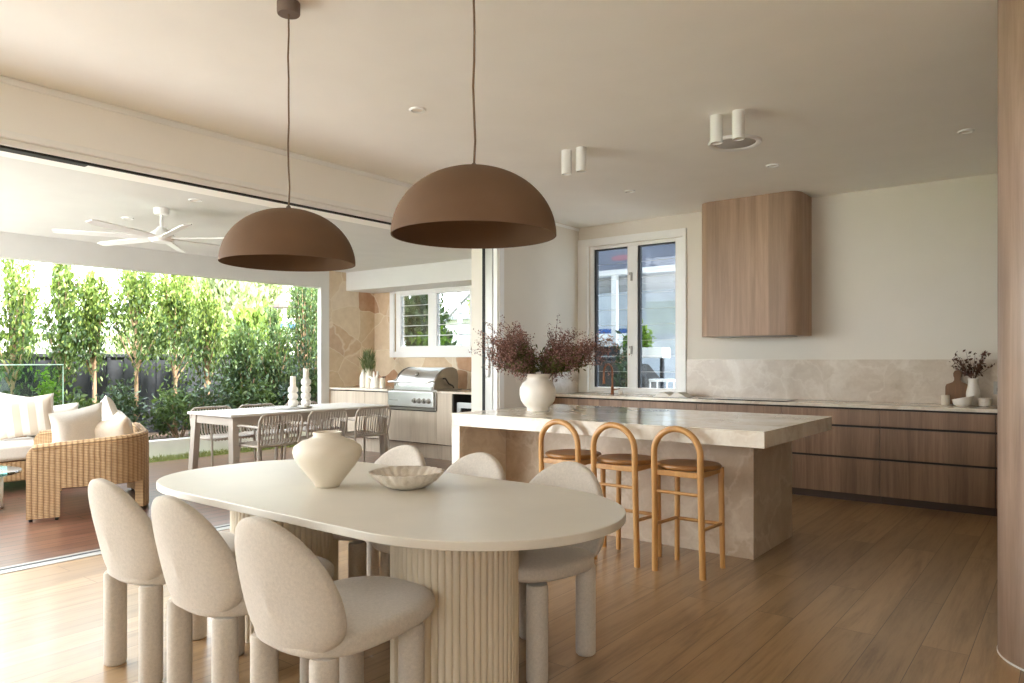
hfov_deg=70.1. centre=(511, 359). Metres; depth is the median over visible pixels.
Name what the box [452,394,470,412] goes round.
frame
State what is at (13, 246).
beam
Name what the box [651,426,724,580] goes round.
bar stool
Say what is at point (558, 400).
drawer unit
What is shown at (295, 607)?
dining chair
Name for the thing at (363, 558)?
dining chair
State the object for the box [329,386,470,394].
benchtop
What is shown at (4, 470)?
coffee table
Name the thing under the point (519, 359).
bouquet
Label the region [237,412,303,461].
armchair
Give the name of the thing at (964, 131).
recessed light
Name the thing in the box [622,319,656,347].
leafy plant
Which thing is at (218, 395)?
shrub
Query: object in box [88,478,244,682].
dining chair
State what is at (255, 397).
shrub
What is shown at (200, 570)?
dining chair
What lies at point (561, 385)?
backsplash
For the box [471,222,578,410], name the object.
wall
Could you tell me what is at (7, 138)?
trim
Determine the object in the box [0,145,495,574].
door
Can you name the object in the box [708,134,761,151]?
ceiling speaker
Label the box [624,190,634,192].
recessed light
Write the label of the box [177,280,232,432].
tree
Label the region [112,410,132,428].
cushion
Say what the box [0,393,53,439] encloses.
cushion
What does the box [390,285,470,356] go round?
window
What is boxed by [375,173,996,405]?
wall
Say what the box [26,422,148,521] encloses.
wicker armchair
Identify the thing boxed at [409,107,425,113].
recessed light
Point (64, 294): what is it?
tree
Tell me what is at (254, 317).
tree
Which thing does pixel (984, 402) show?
mortar
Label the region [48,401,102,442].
cushion
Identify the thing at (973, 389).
vase
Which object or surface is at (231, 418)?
outdoor table
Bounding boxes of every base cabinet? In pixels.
[330,389,366,450]
[365,391,391,451]
[388,409,438,458]
[436,393,451,460]
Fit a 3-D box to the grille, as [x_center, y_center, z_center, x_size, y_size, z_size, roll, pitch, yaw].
[1.718,-1.671,5.627,0.312,0.013,0.312,0,0,38]
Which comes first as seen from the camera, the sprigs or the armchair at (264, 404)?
the sprigs
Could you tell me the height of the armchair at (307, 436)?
0.762 m
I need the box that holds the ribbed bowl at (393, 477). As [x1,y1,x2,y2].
[368,466,443,489]
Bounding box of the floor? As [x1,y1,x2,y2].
[0,494,1023,682]
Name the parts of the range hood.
filter panel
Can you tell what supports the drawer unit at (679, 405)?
on the floor
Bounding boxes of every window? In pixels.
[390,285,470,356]
[578,228,686,394]
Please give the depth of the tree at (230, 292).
20.55 m
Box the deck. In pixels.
[0,447,451,567]
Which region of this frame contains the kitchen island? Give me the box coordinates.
[452,404,831,559]
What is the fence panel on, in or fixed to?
on the ground at (283, 446)
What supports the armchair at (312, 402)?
on the deck
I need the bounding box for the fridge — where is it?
[457,402,470,412]
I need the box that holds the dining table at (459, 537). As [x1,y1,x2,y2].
[156,459,625,682]
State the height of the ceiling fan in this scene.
0.304 m
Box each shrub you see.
[1,381,53,405]
[30,355,64,405]
[46,378,100,408]
[93,376,162,430]
[139,377,206,439]
[174,366,244,434]
[216,365,282,430]
[257,371,301,428]
[296,357,317,424]
[410,318,457,345]
[606,329,626,386]
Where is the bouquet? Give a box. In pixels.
[469,314,631,381]
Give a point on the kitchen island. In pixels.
(754, 450)
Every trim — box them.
[0,77,578,230]
[0,129,503,408]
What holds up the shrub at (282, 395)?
on the garden bed
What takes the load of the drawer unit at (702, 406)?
on the floor
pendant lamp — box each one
[218,0,354,271]
[390,0,555,248]
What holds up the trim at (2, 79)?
attached to the wall at (541, 280)
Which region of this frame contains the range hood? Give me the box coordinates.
[702,191,811,337]
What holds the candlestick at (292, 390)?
on the round tray
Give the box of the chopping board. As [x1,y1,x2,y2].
[945,370,967,403]
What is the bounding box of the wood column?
[997,0,1023,668]
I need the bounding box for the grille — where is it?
[715,138,755,148]
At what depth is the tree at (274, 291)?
29.17 m
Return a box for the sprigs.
[949,349,994,377]
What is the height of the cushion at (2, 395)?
0.588 m
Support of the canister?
on the benchtop at (800, 402)
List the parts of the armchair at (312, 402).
leg, frame, seat frame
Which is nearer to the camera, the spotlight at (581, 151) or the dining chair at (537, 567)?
the dining chair at (537, 567)
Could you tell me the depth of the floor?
3.76 m
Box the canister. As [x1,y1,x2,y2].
[941,395,949,404]
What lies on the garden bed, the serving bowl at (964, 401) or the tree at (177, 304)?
the tree at (177, 304)
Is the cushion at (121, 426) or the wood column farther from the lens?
the cushion at (121, 426)
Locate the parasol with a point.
(280, 302)
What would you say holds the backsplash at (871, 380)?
attached to the wall at (905, 271)
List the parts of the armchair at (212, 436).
arm, frame, leg, seat frame, leg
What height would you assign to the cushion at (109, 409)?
0.530 m
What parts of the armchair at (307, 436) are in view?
arm, frame, arm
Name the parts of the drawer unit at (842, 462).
drawer, drawer, drawer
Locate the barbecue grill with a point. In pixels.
(415, 388)
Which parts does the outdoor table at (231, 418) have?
leg, leg, leg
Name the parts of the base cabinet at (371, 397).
door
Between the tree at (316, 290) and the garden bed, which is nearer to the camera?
the garden bed
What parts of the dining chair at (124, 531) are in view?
leg, backrest, leg, seat, leg, leg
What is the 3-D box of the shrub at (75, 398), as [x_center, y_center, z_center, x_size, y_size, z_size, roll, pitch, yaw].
[-5.510,0.683,9.246,0.938,0.902,0.938,0,0,38]
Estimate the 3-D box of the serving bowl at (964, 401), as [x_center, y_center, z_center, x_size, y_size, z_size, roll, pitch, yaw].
[4.017,0.363,6.503,0.172,0.094,0.172,0,0,38]
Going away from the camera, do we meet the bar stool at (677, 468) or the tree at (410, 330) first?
the bar stool at (677, 468)
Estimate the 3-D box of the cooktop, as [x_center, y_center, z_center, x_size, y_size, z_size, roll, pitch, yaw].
[2.449,0.406,7.598,0.900,0.007,0.430,0,0,38]
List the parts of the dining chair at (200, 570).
leg, backrest, leg, seat, leg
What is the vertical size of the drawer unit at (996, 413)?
0.868 m
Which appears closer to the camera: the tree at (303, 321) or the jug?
the jug
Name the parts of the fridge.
door glass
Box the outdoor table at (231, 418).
[187,403,388,469]
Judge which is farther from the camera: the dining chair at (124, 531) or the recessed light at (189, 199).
the recessed light at (189, 199)
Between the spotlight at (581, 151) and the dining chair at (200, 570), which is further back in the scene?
the spotlight at (581, 151)
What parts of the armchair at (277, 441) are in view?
arm, leg, seat frame, frame, arm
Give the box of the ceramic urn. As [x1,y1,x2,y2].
[292,430,361,487]
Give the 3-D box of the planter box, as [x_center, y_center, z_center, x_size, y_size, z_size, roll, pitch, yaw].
[2.044,0.570,11.221,0.720,1.520,0.280,0,0,38]
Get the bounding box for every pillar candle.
[290,376,295,384]
[303,368,308,377]
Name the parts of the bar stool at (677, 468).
leg, rail, seat rail, seat, leg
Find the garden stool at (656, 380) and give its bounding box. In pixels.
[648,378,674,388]
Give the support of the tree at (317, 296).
on the garden bed
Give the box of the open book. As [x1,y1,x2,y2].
[653,392,692,397]
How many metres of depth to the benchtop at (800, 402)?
7.04 m
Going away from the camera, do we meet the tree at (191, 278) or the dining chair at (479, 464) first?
the dining chair at (479, 464)
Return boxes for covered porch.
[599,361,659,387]
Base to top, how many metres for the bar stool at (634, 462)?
0.912 m
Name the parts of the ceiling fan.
blade, blade, blade, motor, down rod, blade, blade, blade, blade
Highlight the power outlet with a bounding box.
[994,381,996,393]
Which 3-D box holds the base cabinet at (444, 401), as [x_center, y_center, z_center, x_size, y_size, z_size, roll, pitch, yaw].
[-0.621,0.876,9.872,0.279,0.868,0.873,0,0,38]
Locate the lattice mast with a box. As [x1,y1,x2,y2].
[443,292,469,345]
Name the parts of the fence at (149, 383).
post, rail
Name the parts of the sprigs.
stem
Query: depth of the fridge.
9.39 m
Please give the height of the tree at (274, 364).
2.065 m
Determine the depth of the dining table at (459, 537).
2.75 m
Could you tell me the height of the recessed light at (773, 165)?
0.012 m
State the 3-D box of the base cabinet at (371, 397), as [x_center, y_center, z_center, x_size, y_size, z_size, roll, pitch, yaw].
[-1.656,0.876,10.675,0.489,0.868,0.873,0,0,38]
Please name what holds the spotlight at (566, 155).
attached to the ceiling at (846, 96)
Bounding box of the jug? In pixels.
[368,371,379,387]
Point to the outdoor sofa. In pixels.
(13, 451)
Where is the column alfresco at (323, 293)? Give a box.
[318,288,328,425]
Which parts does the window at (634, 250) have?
sill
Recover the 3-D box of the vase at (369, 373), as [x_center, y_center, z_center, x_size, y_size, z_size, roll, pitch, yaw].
[-2.128,0.265,10.850,0.108,0.290,0.108,0,0,38]
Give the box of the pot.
[379,376,385,387]
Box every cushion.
[0,392,27,398]
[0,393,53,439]
[27,402,78,436]
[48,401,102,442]
[94,417,133,437]
[101,395,117,419]
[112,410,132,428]
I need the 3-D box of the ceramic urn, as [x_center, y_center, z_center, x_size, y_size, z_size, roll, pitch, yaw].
[-0.831,0.447,3.289,0.306,0.247,0.306,0,0,38]
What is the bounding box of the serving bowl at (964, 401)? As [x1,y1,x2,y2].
[952,396,973,405]
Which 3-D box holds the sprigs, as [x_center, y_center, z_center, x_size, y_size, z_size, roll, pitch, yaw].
[4.139,0.122,6.573,0.359,0.436,0.220,0,0,38]
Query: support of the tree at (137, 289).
on the garden bed
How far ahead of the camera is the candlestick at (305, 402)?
8.70 m
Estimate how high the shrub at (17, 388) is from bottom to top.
0.900 m
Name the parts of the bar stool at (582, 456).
frame, seat rail, seat, leg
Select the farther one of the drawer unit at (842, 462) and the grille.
the drawer unit at (842, 462)
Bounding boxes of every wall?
[0,75,413,229]
[149,429,312,459]
[329,271,374,420]
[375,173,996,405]
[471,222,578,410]
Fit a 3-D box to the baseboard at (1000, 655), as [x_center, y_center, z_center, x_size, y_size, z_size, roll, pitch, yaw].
[3.627,1.306,2.224,3.592,0.008,0.606,0,0,38]
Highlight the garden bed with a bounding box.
[148,420,313,439]
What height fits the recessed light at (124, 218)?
0.012 m
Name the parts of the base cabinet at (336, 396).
door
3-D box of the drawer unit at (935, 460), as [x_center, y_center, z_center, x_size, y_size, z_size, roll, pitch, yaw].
[3.857,0.876,6.575,0.873,0.868,0.596,0,0,38]
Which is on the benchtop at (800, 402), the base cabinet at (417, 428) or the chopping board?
the chopping board
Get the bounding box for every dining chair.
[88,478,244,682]
[151,495,334,682]
[234,516,434,682]
[333,445,425,577]
[372,452,505,576]
[518,461,604,682]
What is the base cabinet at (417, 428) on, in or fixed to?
on the deck
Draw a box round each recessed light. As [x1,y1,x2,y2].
[121,217,134,219]
[188,198,202,201]
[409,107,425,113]
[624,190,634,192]
[766,163,779,167]
[957,129,974,134]
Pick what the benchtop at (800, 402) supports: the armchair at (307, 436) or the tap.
the tap
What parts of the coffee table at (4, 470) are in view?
glass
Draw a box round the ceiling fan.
[52,207,223,252]
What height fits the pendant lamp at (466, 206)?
1.217 m
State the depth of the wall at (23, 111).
5.20 m
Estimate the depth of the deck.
6.07 m
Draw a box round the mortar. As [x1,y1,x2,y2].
[978,398,991,406]
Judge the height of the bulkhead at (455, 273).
0.280 m
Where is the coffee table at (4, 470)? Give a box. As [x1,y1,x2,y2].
[0,466,21,508]
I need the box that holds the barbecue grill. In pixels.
[388,367,461,410]
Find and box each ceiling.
[0,0,996,227]
[0,156,470,272]
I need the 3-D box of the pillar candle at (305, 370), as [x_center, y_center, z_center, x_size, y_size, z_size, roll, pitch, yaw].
[-2.468,0.149,8.747,0.068,0.120,0.068,0,0,38]
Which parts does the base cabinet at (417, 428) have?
door, door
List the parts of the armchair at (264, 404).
frame, leg, seat frame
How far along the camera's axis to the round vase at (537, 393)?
5.80 m
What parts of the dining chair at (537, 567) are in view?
leg, leg, seat, backrest, leg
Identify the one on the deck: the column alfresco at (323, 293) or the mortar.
the column alfresco at (323, 293)
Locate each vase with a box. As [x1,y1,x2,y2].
[360,370,364,386]
[365,368,371,387]
[520,373,555,410]
[966,378,980,405]
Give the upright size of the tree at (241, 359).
1.797 m
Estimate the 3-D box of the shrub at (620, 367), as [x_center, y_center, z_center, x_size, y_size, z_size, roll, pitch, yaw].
[1.502,0.454,9.656,0.434,1.796,0.545,0,0,24]
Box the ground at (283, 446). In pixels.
[149,446,292,462]
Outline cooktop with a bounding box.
[698,397,797,401]
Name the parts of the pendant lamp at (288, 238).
lamp shade, cord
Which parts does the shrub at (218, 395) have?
stem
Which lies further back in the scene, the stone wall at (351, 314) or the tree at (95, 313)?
the stone wall at (351, 314)
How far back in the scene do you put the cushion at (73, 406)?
8.07 m
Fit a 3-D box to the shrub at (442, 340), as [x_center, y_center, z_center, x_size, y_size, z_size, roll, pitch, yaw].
[-1.454,0.201,12.191,0.904,2.322,1.058,0,0,-40]
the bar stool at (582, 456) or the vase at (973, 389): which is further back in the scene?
the vase at (973, 389)
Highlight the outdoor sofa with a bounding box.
[0,436,34,482]
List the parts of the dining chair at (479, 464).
seat, leg, backrest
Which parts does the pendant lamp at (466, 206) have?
lamp shade, cord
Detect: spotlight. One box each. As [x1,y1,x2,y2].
[561,149,571,175]
[576,146,586,172]
[710,114,722,144]
[732,109,744,140]
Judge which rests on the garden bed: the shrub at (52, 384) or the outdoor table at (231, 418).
the shrub at (52, 384)
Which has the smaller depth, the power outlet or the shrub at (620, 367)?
the power outlet
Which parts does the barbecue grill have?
lid, control panel, lid, lid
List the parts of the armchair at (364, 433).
arm, seat frame, leg, frame, arm, leg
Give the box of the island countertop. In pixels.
[452,404,831,448]
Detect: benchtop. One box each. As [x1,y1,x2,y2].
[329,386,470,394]
[556,392,996,412]
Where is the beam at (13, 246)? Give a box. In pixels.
[0,231,328,287]
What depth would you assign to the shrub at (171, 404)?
10.19 m
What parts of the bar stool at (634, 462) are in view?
frame, rail, leg, seat rail, seat, leg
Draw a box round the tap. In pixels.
[603,363,619,393]
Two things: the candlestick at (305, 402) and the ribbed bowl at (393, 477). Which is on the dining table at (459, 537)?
the ribbed bowl at (393, 477)
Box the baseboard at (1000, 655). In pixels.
[997,648,1023,670]
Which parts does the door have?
sill, handle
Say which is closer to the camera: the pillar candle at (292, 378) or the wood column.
the wood column
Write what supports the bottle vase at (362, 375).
on the benchtop at (387, 388)
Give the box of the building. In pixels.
[599,271,674,388]
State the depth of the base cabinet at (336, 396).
10.67 m
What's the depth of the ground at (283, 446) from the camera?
10.11 m
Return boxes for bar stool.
[538,419,606,546]
[590,422,661,567]
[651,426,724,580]
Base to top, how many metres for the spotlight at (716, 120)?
0.189 m
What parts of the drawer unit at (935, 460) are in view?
drawer, drawer, drawer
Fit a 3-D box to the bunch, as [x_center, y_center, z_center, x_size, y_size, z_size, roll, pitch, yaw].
[-2.133,0.076,10.874,0.299,0.548,0.291,0,0,12]
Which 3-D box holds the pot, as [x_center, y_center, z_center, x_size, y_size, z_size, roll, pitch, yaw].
[-1.868,0.323,10.610,0.129,0.175,0.084,0,0,38]
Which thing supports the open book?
on the benchtop at (800, 402)
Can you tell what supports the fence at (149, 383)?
on the garden bed
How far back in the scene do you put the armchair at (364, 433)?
8.64 m
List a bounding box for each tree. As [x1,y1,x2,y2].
[0,259,49,393]
[36,264,87,404]
[66,268,114,404]
[104,270,170,416]
[104,302,192,353]
[147,274,208,436]
[159,275,249,300]
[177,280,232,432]
[190,277,268,354]
[216,317,270,430]
[221,298,286,354]
[243,281,295,331]
[248,303,300,428]
[285,286,317,421]
[286,286,317,352]
[309,296,317,399]
[404,294,456,345]
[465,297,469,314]
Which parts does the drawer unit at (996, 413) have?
drawer, drawer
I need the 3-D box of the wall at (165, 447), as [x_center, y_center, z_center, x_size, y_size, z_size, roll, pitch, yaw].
[-6.216,1.343,7.895,0.140,0.535,16.860,0,0,38]
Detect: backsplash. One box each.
[552,367,577,393]
[686,359,996,405]
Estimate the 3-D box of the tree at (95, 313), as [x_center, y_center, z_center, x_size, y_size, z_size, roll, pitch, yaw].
[-5.662,-0.068,9.835,0.564,2.359,0.500,0,0,4]
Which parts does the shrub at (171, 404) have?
stem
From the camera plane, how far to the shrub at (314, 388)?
12.10 m
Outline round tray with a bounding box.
[261,405,312,409]
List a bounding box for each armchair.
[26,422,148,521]
[190,406,255,466]
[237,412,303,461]
[238,403,299,460]
[280,409,347,459]
[283,401,341,459]
[329,406,390,461]
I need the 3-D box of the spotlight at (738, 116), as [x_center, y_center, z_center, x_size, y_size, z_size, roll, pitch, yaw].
[1.529,-1.585,4.926,0.082,0.189,0.082,0,0,38]
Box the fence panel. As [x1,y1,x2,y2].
[0,364,63,404]
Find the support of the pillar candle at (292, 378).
on the candlestick at (292, 390)
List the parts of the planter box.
leg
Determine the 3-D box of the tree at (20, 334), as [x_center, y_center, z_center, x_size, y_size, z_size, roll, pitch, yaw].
[-6.077,-0.139,8.841,0.867,2.502,0.841,0,0,38]
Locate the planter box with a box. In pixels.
[620,347,669,387]
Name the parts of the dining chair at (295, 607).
leg, backrest, leg, seat, leg, leg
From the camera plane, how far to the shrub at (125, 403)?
9.68 m
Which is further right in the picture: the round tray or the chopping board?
the chopping board
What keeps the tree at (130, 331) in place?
on the garden
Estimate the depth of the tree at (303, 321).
12.20 m
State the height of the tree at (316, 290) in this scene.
7.461 m
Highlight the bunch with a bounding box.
[359,348,376,373]
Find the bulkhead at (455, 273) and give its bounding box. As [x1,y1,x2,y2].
[346,259,470,293]
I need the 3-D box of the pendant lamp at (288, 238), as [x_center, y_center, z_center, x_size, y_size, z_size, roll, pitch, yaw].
[-1.051,-1.067,3.434,0.616,1.227,0.616,0,0,-39]
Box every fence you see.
[0,353,317,432]
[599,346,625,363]
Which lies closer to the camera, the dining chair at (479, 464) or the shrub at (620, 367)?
the dining chair at (479, 464)
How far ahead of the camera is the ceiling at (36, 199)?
6.68 m
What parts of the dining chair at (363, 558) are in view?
seat, leg, leg, backrest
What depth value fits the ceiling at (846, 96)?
4.45 m
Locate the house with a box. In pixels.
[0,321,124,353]
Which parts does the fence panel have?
glass pane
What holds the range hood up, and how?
attached to the wall at (905, 271)
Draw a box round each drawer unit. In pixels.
[553,397,623,406]
[623,399,697,409]
[697,402,781,413]
[782,405,880,503]
[880,409,995,515]
[996,413,996,515]
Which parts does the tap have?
spout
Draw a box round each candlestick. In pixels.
[288,385,297,406]
[301,377,310,406]
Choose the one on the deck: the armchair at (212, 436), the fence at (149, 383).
the armchair at (212, 436)
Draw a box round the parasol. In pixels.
[272,286,292,334]

